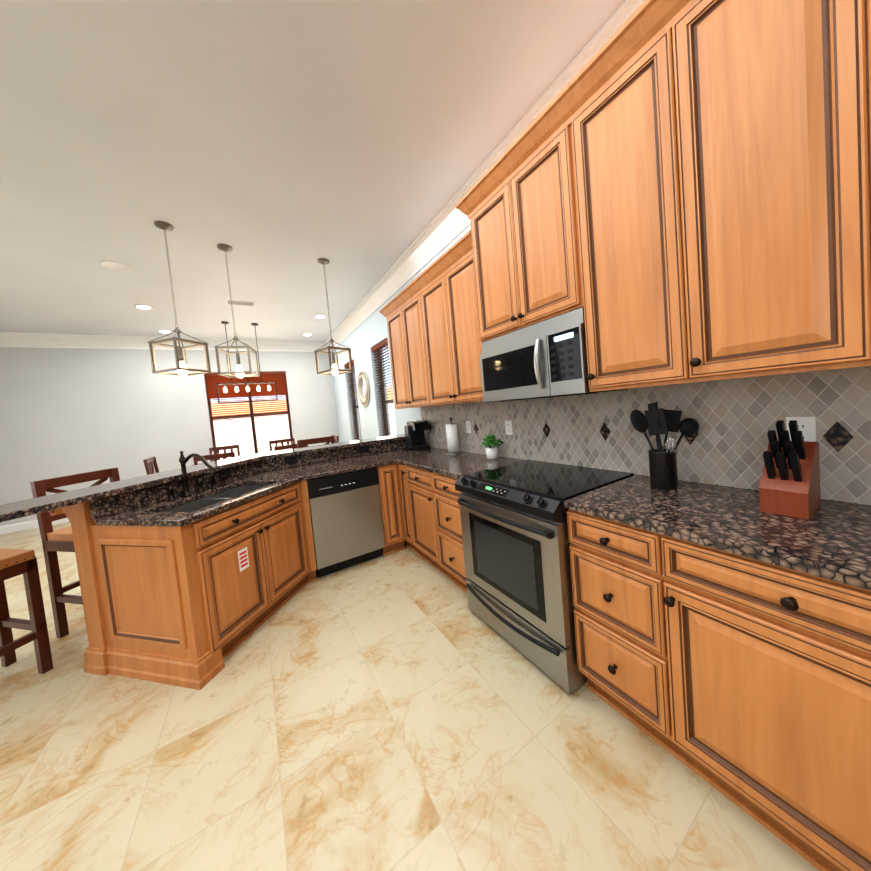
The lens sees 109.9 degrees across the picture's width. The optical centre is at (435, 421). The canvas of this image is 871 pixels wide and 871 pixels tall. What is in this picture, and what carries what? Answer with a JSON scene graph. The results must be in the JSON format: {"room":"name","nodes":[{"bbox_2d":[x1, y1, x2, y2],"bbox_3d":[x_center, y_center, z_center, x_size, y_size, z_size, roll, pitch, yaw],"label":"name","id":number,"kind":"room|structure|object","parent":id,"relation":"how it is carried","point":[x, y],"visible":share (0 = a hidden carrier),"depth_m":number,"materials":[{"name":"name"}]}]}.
{"room":"kitchen","nodes":[
{"label":"kitchen","id":0,"kind":"room"},
{"bbox_2d":[0,347,339,525],"bbox_3d":[-5.681,0.050,5.661,7.470,3.150,0.220,-7,3,-31],"label":"wall","id":1,"kind":"structure","parent":0,"point":[73,411],"depth_m":5.47,"materials":[{"name":"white paint"}]},
{"bbox_2d":[0,518,69,534],"bbox_3d":[-5.478,1.551,5.635,7.470,0.130,0.016,-7,3,-31],"label":"baseboard","id":2,"kind":"structure","parent":1,"relation":"on","point":[16,527],"depth_m":4.92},
{"bbox_2d":[204,373,292,459],"bbox_3d":[-3.988,-0.123,6.643,1.500,1.900,0.160,-7,3,-31],"label":"dining room window","id":3,"kind":"structure","parent":1,"relation":"in","point":[253,426],"depth_m":6.66,"materials":[{"name":"dark cherry-stained wood"},{"name":"glass"}]},
{"bbox_2d":[204,371,292,460],"bbox_3d":[-3.970,-0.134,6.611,1.476,1.873,0.063,-7,3,-31],"label":"window blinds","id":4,"kind":"object","parent":3,"relation":"attached to","point":[212,379],"visible":0.73,"depth_m":6.57,"materials":[{"name":"brown wood"}]},
{"bbox_2d":[0,0,624,341],"bbox_3d":[-2.971,-1.598,0.814,7.940,0.100,11.340,-7,3,-31],"label":"ceiling","id":5,"kind":"structure","parent":0,"point":[280,147],"depth_m":1.93,"materials":[{"name":"white paint"}]},
{"bbox_2d":[100,260,131,270],"bbox_3d":[-3.332,-1.622,3.186,0.230,0.009,0.230,-7,3,-31],"label":"speaker","id":6,"kind":"object","parent":5,"relation":"attached to","point":[116,265],"visible":1,"depth_m":3.18},
{"bbox_2d":[134,304,152,308],"bbox_3d":[-4.093,-1.605,4.281,0.190,0.010,0.190,-7,3,-31],"label":"recessed light","id":7,"kind":"object","parent":5,"relation":"in","point":[139,306],"visible":0.96,"depth_m":4.27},
{"bbox_2d":[158,330,171,332],"bbox_3d":[-4.794,-1.595,5.411,0.190,0.010,0.190,-7,3,-31],"label":"recessed light","id":8,"kind":"object","parent":5,"relation":"in","point":[164,331],"visible":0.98,"depth_m":5.41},
{"bbox_2d":[147,221,210,375],"bbox_3d":[-2.279,-1.043,2.660,0.300,1.298,0.300,-4,3,14],"label":"pendant lantern","id":9,"kind":"object","parent":5,"relation":"hanging from","point":[181,368],"visible":1,"depth_m":2.65,"materials":[{"name":"silver metal"}]},
{"bbox_2d":[214,244,259,377],"bbox_3d":[-2.034,-1.084,3.063,0.300,1.298,0.300,-6,3,-16],"label":"pendant lantern","id":10,"kind":"object","parent":5,"relation":"hanging from","point":[239,372],"visible":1,"depth_m":3.05,"materials":[{"name":"silver metal"}]},
{"bbox_2d":[226,300,254,305],"bbox_3d":[-2.837,-1.723,4.452,0.360,0.016,0.150,-7,3,-31],"label":"ceiling vent","id":11,"kind":"object","parent":5,"relation":"in","point":[241,303],"visible":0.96,"depth_m":4.43,"materials":[{"name":"white metal"}]},
{"bbox_2d":[216,321,277,403],"bbox_3d":[-3.351,-1.036,5.363,0.892,1.375,0.152,-7,3,-31],"label":"dining chandelier","id":12,"kind":"object","parent":5,"relation":"hanging from","point":[246,383],"visible":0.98,"depth_m":5.36,"materials":[{"name":"brown metal"}]},
{"bbox_2d":[314,315,325,317],"bbox_3d":[-2.025,-1.841,5.359,0.190,0.010,0.190,-7,3,-31],"label":"recessed light","id":13,"kind":"object","parent":5,"relation":"in","point":[319,316],"visible":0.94,"depth_m":5.35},
{"bbox_2d":[0,0,644,351],"bbox_3d":[-2.957,-1.444,0.821,7.500,0.210,10.900,-7,3,-31],"label":"crown molding","id":14,"kind":"structure","parent":5,"relation":"attached to","point":[449,223],"depth_m":3.66,"materials":[{"name":"white wood"}]},
{"bbox_2d":[314,258,352,374],"bbox_3d":[-1.215,-1.178,3.497,0.300,1.298,0.300,-3,3,39],"label":"pendant lantern","id":15,"kind":"object","parent":5,"relation":"hanging from","point":[334,369],"visible":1,"depth_m":3.50,"materials":[{"name":"silver metal"}]},
{"bbox_2d":[0,522,819,870],"bbox_3d":[-2.681,1.636,0.966,7.940,0.100,11.340,-7,3,-31],"label":"floor","id":16,"kind":"structure","parent":0,"point":[406,710],"depth_m":1.24,"materials":[{"name":"tile"}]},
{"bbox_2d":[0,548,52,673],"bbox_3d":[-2.649,0.986,1.673,0.454,1.120,0.464,-4,3,14],"label":"bar stool","id":17,"kind":"object","parent":16,"relation":"on","point":[15,562],"visible":1,"depth_m":1.83,"materials":[{"name":"brown wood"}]},
{"bbox_2d":[56,510,87,529],"bbox_3d":[-2.029,0.965,1.864,0.191,1.035,0.190,-7,3,-31],"label":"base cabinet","id":18,"kind":"object","parent":16,"relation":"on","point":[77,519],"depth_m":1.78,"materials":[{"name":"brown wood"}]},
{"bbox_2d":[30,467,119,637],"bbox_3d":[-2.491,0.942,2.312,0.454,1.120,0.464,-4,3,14],"label":"bar stool","id":19,"kind":"object","parent":16,"relation":"on","point":[55,541],"visible":0.21,"depth_m":2.15,"materials":[{"name":"brown wood"}]},
{"bbox_2d":[72,526,207,689],"bbox_3d":[-1.637,1.014,1.724,0.502,0.880,0.502,-7,3,-31],"label":"base cabinet","id":20,"kind":"object","parent":16,"relation":"on","point":[142,615],"depth_m":1.71,"materials":[{"name":"brown wood"}]},
{"bbox_2d":[72,447,523,549],"bbox_3d":[-0.833,0.450,2.422,2.614,0.034,1.717,-7,3,-31],"label":"countertop","id":21,"kind":"structure","parent":20,"relation":"on","point":[400,472],"depth_m":2.36,"materials":[{"name":"black stone"}]},
{"bbox_2d":[404,420,430,450],"bbox_3d":[-0.215,0.153,3.546,0.203,0.338,0.305,-6,3,-23],"label":"coffee maker","id":22,"kind":"object","parent":21,"relation":"on","point":[414,435],"visible":1,"depth_m":3.52,"materials":[{"name":"black plastic"}]},
{"bbox_2d":[445,417,461,454],"bbox_3d":[0.166,0.135,2.998,0.156,0.357,0.156,-7,3,-31],"label":"paper towel holder","id":23,"kind":"object","parent":21,"relation":"on","point":[452,438],"visible":1,"depth_m":2.95,"materials":[{"name":"paper"}]},
{"bbox_2d":[481,435,502,458],"bbox_3d":[0.470,0.209,2.543,0.181,0.199,0.212,-7,3,-31],"label":"potted plant","id":24,"kind":"object","parent":21,"relation":"on","point":[491,452],"visible":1,"depth_m":2.51,"materials":[{"name":"green plant"}]},
{"bbox_2d":[143,457,158,474],"bbox_3d":[-4.148,1.033,4.813,0.480,1.000,0.480,-7,3,-31],"label":"dining chair","id":25,"kind":"object","parent":16,"relation":"on","point":[149,463],"visible":0.25,"depth_m":4.68,"materials":[{"name":"brown wood"}]},
{"bbox_2d":[84,478,263,521],"bbox_3d":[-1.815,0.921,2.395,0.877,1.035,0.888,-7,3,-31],"label":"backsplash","id":26,"kind":"structure","parent":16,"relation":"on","point":[169,499],"depth_m":2.05,"materials":[{"name":"brown stone"}]},
{"bbox_2d":[0,434,404,521],"bbox_3d":[-1.297,0.324,2.665,3.130,0.035,1.506,-7,3,-31],"label":"countertop","id":27,"kind":"structure","parent":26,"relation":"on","point":[244,468],"depth_m":2.12,"materials":[{"name":"black stone"}]},
{"bbox_2d":[188,526,219,682],"bbox_3d":[-1.575,1.007,1.757,0.466,0.880,0.467,-7,3,-31],"label":"base cabinet","id":28,"kind":"object","parent":16,"relation":"on","point":[195,533],"depth_m":1.69,"materials":[{"name":"brown wood"}]},
{"bbox_2d":[193,452,234,464],"bbox_3d":[-3.227,0.962,4.573,0.480,1.000,0.480,-7,3,-31],"label":"dining chair","id":29,"kind":"object","parent":16,"relation":"on","point":[214,457],"visible":0.23,"depth_m":4.35,"materials":[{"name":"brown wood"}]},
{"bbox_2d":[209,444,239,461],"bbox_3d":[-3.926,0.970,5.739,0.480,1.000,0.480,-7,3,-31],"label":"dining chair","id":30,"kind":"object","parent":16,"relation":"on","point":[225,448],"visible":0.21,"depth_m":5.90,"materials":[{"name":"brown wood"}]},
{"bbox_2d":[204,534,271,670],"bbox_3d":[-1.225,1.057,1.897,0.308,0.705,0.308,-7,3,-31],"label":"base cabinet","id":31,"kind":"object","parent":16,"relation":"on","point":[241,597],"depth_m":1.89,"materials":[{"name":"brown wood"}]},
{"bbox_2d":[200,502,315,614],"bbox_3d":[-1.214,0.958,2.106,0.587,0.880,0.587,-7,3,-31],"label":"base cabinet","id":32,"kind":"object","parent":16,"relation":"on","point":[288,549],"depth_m":2.19,"materials":[{"name":"brown wood"}]},
{"bbox_2d":[269,438,294,451],"bbox_3d":[-3.073,0.869,6.252,0.480,1.000,0.480,-7,3,-31],"label":"dining chair","id":33,"kind":"object","parent":16,"relation":"on","point":[281,441],"visible":0.23,"depth_m":6.40,"materials":[{"name":"brown wood"}]},
{"bbox_2d":[274,444,307,450],"bbox_3d":[-2.374,0.861,5.085,0.480,1.000,0.480,-7,3,-31],"label":"dining chair","id":34,"kind":"object","parent":16,"relation":"on","point":[285,447],"visible":0.1,"depth_m":4.81,"materials":[{"name":"brown wood"}]},
{"bbox_2d":[297,436,334,447],"bbox_3d":[-1.421,0.773,3.871,0.464,1.120,0.455,-7,3,-31],"label":"dining chair","id":35,"kind":"object","parent":16,"relation":"on","point":[306,442],"visible":0.19,"depth_m":4.00,"materials":[{"name":"brown wood"}]},
{"bbox_2d":[331,435,338,442],"bbox_3d":[-2.152,0.798,6.012,0.480,1.000,0.480,-7,3,-31],"label":"dining chair","id":36,"kind":"object","parent":16,"relation":"on","point":[336,439],"visible":0.17,"depth_m":5.91,"materials":[{"name":"brown wood"}]},
{"bbox_2d":[307,467,384,577],"bbox_3d":[-0.910,0.895,2.957,0.606,0.872,0.616,-7,3,-31],"label":"dishwasher","id":37,"kind":"object","parent":16,"relation":"on","point":[346,519],"visible":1,"depth_m":2.70,"materials":[{"name":"metal"}]},
{"bbox_2d":[381,498,403,555],"bbox_3d":[-0.562,0.849,3.190,0.228,0.880,0.605,-7,3,-31],"label":"base cabinet","id":38,"kind":"object","parent":16,"relation":"on","point":[393,521],"depth_m":2.94,"materials":[{"name":"brown wood"}]},
{"bbox_2d":[400,494,411,548],"bbox_3d":[-0.020,0.807,3.054,0.605,0.880,0.176,-7,3,-31],"label":"base cabinet","id":39,"kind":"object","parent":16,"relation":"on","point":[403,501],"depth_m":2.94,"materials":[{"name":"brown wood"}]},
{"bbox_2d":[408,490,439,570],"bbox_3d":[0.146,0.805,2.777,0.605,0.880,0.469,-7,3,-31],"label":"base cabinet","id":40,"kind":"object","parent":16,"relation":"on","point":[419,505],"depth_m":2.65,"materials":[{"name":"brown wood"}]},
{"bbox_2d":[432,482,466,591],"bbox_3d":[0.376,0.802,2.393,0.605,0.880,0.427,-7,3,-31],"label":"base cabinet","id":41,"kind":"object","parent":16,"relation":"on","point":[446,517],"depth_m":2.28,"materials":[{"name":"brown wood"}]},
{"bbox_2d":[455,460,633,692],"bbox_3d":[0.639,0.778,1.855,0.723,0.930,0.764,-7,3,-31],"label":"range","id":42,"kind":"object","parent":16,"relation":"on","point":[515,536],"visible":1,"depth_m":1.60,"materials":[{"name":"metal"}]},
{"bbox_2d":[564,506,663,747],"bbox_3d":[0.976,0.796,1.394,0.605,0.880,0.372,-7,3,-31],"label":"base cabinet","id":43,"kind":"object","parent":16,"relation":"on","point":[613,577],"depth_m":1.22,"materials":[{"name":"brown wood"}]},
{"bbox_2d":[652,530,870,870],"bbox_3d":[1.227,0.793,0.975,0.605,0.880,0.605,-7,3,-31],"label":"base cabinet","id":44,"kind":"object","parent":16,"relation":"on","point":[724,640],"depth_m":0.86,"materials":[{"name":"brown wood"}]},
{"bbox_2d":[564,475,870,585],"bbox_3d":[1.165,0.338,1.006,0.633,0.034,1.237,-7,3,-31],"label":"countertop","id":45,"kind":"structure","parent":44,"relation":"on","point":[836,540],"depth_m":1.01,"materials":[{"name":"brown stone"}]},
{"bbox_2d":[630,402,698,489],"bbox_3d":[1.077,0.105,1.424,0.247,0.401,0.181,-7,3,-31],"label":"utensil crock","id":46,"kind":"object","parent":45,"relation":"on","point":[655,421],"visible":1,"depth_m":1.42,"materials":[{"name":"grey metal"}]},
{"bbox_2d":[759,420,820,519],"bbox_3d":[1.231,0.152,1.066,0.214,0.314,0.110,-7,3,-31],"label":"knife block","id":47,"kind":"object","parent":45,"relation":"on","point":[789,486],"visible":1,"depth_m":1.03,"materials":[{"name":"brown wood"}]},
{"bbox_2d":[331,224,635,474],"bbox_3d":[0.466,-0.369,2.867,0.220,3.150,11.340,-7,3,-31],"label":"wall","id":48,"kind":"structure","parent":0,"point":[373,330],"depth_m":5.29,"materials":[{"name":"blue paint"}]},
{"bbox_2d":[264,438,407,469],"bbox_3d":[-0.928,0.335,3.385,1.766,0.121,0.030,-7,3,-31],"label":"backsplash","id":49,"kind":"structure","parent":48,"relation":"attached to","point":[353,451],"depth_m":3.25,"materials":[{"name":"black stone"}]},
{"bbox_2d":[350,365,358,439],"bbox_3d":[-1.618,-0.298,6.293,0.160,1.860,0.740,-7,3,-31],"label":"window","id":50,"kind":"structure","parent":48,"relation":"in","point":[356,423],"depth_m":6.60,"materials":[{"name":"brown wood"}]},
{"bbox_2d":[345,359,361,440],"bbox_3d":[-1.650,-0.306,6.274,0.063,1.833,0.716,-7,3,-31],"label":"window blinds","id":51,"kind":"object","parent":50,"relation":"attached to","point":[347,366],"visible":0.5,"depth_m":6.33,"materials":[{"name":"brown wood"}]},
{"bbox_2d":[357,370,369,406],"bbox_3d":[-1.317,-0.592,5.542,0.030,0.670,0.670,-7,3,-31],"label":"sunburst mirror","id":52,"kind":"object","parent":48,"relation":"attached to","point":[363,388],"visible":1,"depth_m":5.52,"materials":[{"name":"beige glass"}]},
{"bbox_2d":[377,346,392,434],"bbox_3d":[-0.738,-0.308,4.826,0.160,1.860,0.740,-7,3,-31],"label":"window","id":53,"kind":"structure","parent":48,"relation":"in","point":[385,418],"depth_m":5.13,"materials":[{"name":"brown wood"}]},
{"bbox_2d":[371,338,396,435],"bbox_3d":[-0.770,-0.316,4.807,0.063,1.833,0.716,-7,3,-31],"label":"window blinds","id":54,"kind":"object","parent":53,"relation":"attached to","point":[379,346],"visible":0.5,"depth_m":4.79,"materials":[{"name":"brown wood"}]},
{"bbox_2d":[383,280,426,408],"bbox_3d":[-0.170,-0.739,3.285,0.336,1.160,0.832,-7,3,-31],"label":"upper cabinet","id":55,"kind":"object","parent":48,"relation":"attached to","point":[405,336],"depth_m":3.16,"materials":[{"name":"brown wood"}]},
{"bbox_2d":[419,236,482,406],"bbox_3d":[0.258,-0.744,2.571,0.336,1.160,0.832,-7,3,-31],"label":"upper cabinet","id":56,"kind":"object","parent":48,"relation":"attached to","point":[451,357],"depth_m":2.47,"materials":[{"name":"brown wood"}]},
{"bbox_2d":[466,421,470,432],"bbox_3d":[0.318,0.052,2.951,0.007,0.116,0.072,-7,3,-31],"label":"outlet","id":57,"kind":"object","parent":48,"relation":"attached to","point":[468,423],"depth_m":2.95,"materials":[{"name":"white plastic"}]},
{"bbox_2d":[505,421,512,434],"bbox_3d":[0.596,0.049,2.488,0.007,0.116,0.072,-7,3,-31],"label":"outlet","id":58,"kind":"object","parent":48,"relation":"attached to","point":[508,424],"depth_m":2.48,"materials":[{"name":"white plastic"}]},
{"bbox_2d":[463,92,582,343],"bbox_3d":[0.619,-1.040,1.856,0.392,0.948,0.766,-7,3,-31],"label":"upper cabinet","id":59,"kind":"object","parent":48,"relation":"attached to","point":[523,236],"depth_m":1.67,"materials":[{"name":"brown wood"}]},
{"bbox_2d":[479,307,627,401],"bbox_3d":[0.656,-0.354,1.873,0.442,0.417,0.754,-7,3,-31],"label":"over-the-range microwave","id":60,"kind":"object","parent":59,"relation":"attached to","point":[546,358],"visible":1,"depth_m":1.66,"materials":[{"name":"metal"}]},
{"bbox_2d":[567,0,682,391],"bbox_3d":[0.937,-0.839,1.367,0.392,1.360,0.398,-7,3,-31],"label":"upper cabinet","id":61,"kind":"object","parent":48,"relation":"attached to","point":[667,192],"depth_m":1.24,"materials":[{"name":"brown wood"}]},
{"bbox_2d":[420,366,870,504],"bbox_3d":[0.766,0.024,2.215,0.012,0.545,3.717,-7,3,-31],"label":"backsplash","id":62,"kind":"structure","parent":48,"relation":"attached to","point":[727,443],"depth_m":1.42,"materials":[{"name":"tile"}]},
{"bbox_2d":[663,0,862,383],"bbox_3d":[1.140,-0.841,1.028,0.392,1.360,0.392,-7,3,-31],"label":"upper cabinet","id":63,"kind":"object","parent":48,"relation":"attached to","point":[761,93],"depth_m":0.92,"materials":[{"name":"brown wood"}]},
{"bbox_2d":[786,417,815,441],"bbox_3d":[1.390,0.040,1.163,0.007,0.116,0.072,-7,3,-31],"label":"outlet","id":64,"kind":"object","parent":48,"relation":"attached to","point":[807,426],"depth_m":1.15,"materials":[{"name":"white plastic"}]},
{"bbox_2d":[855,0,870,366],"bbox_3d":[1.342,-0.843,0.692,0.392,1.360,0.392,-7,3,-31],"label":"upper cabinet","id":65,"kind":"object","parent":48,"relation":"attached to","point":[862,7],"depth_m":0.77,"materials":[{"name":"brown wood"}]},
{"label":"outside","id":66,"kind":"structure","parent":0,"visible":0},
{"bbox_2d":[211,347,396,459],"bbox_3d":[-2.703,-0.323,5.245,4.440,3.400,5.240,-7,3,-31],"label":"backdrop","id":67,"kind":"structure","parent":66,"point":[392,422],"depth_m":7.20,"materials":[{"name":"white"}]}
]}

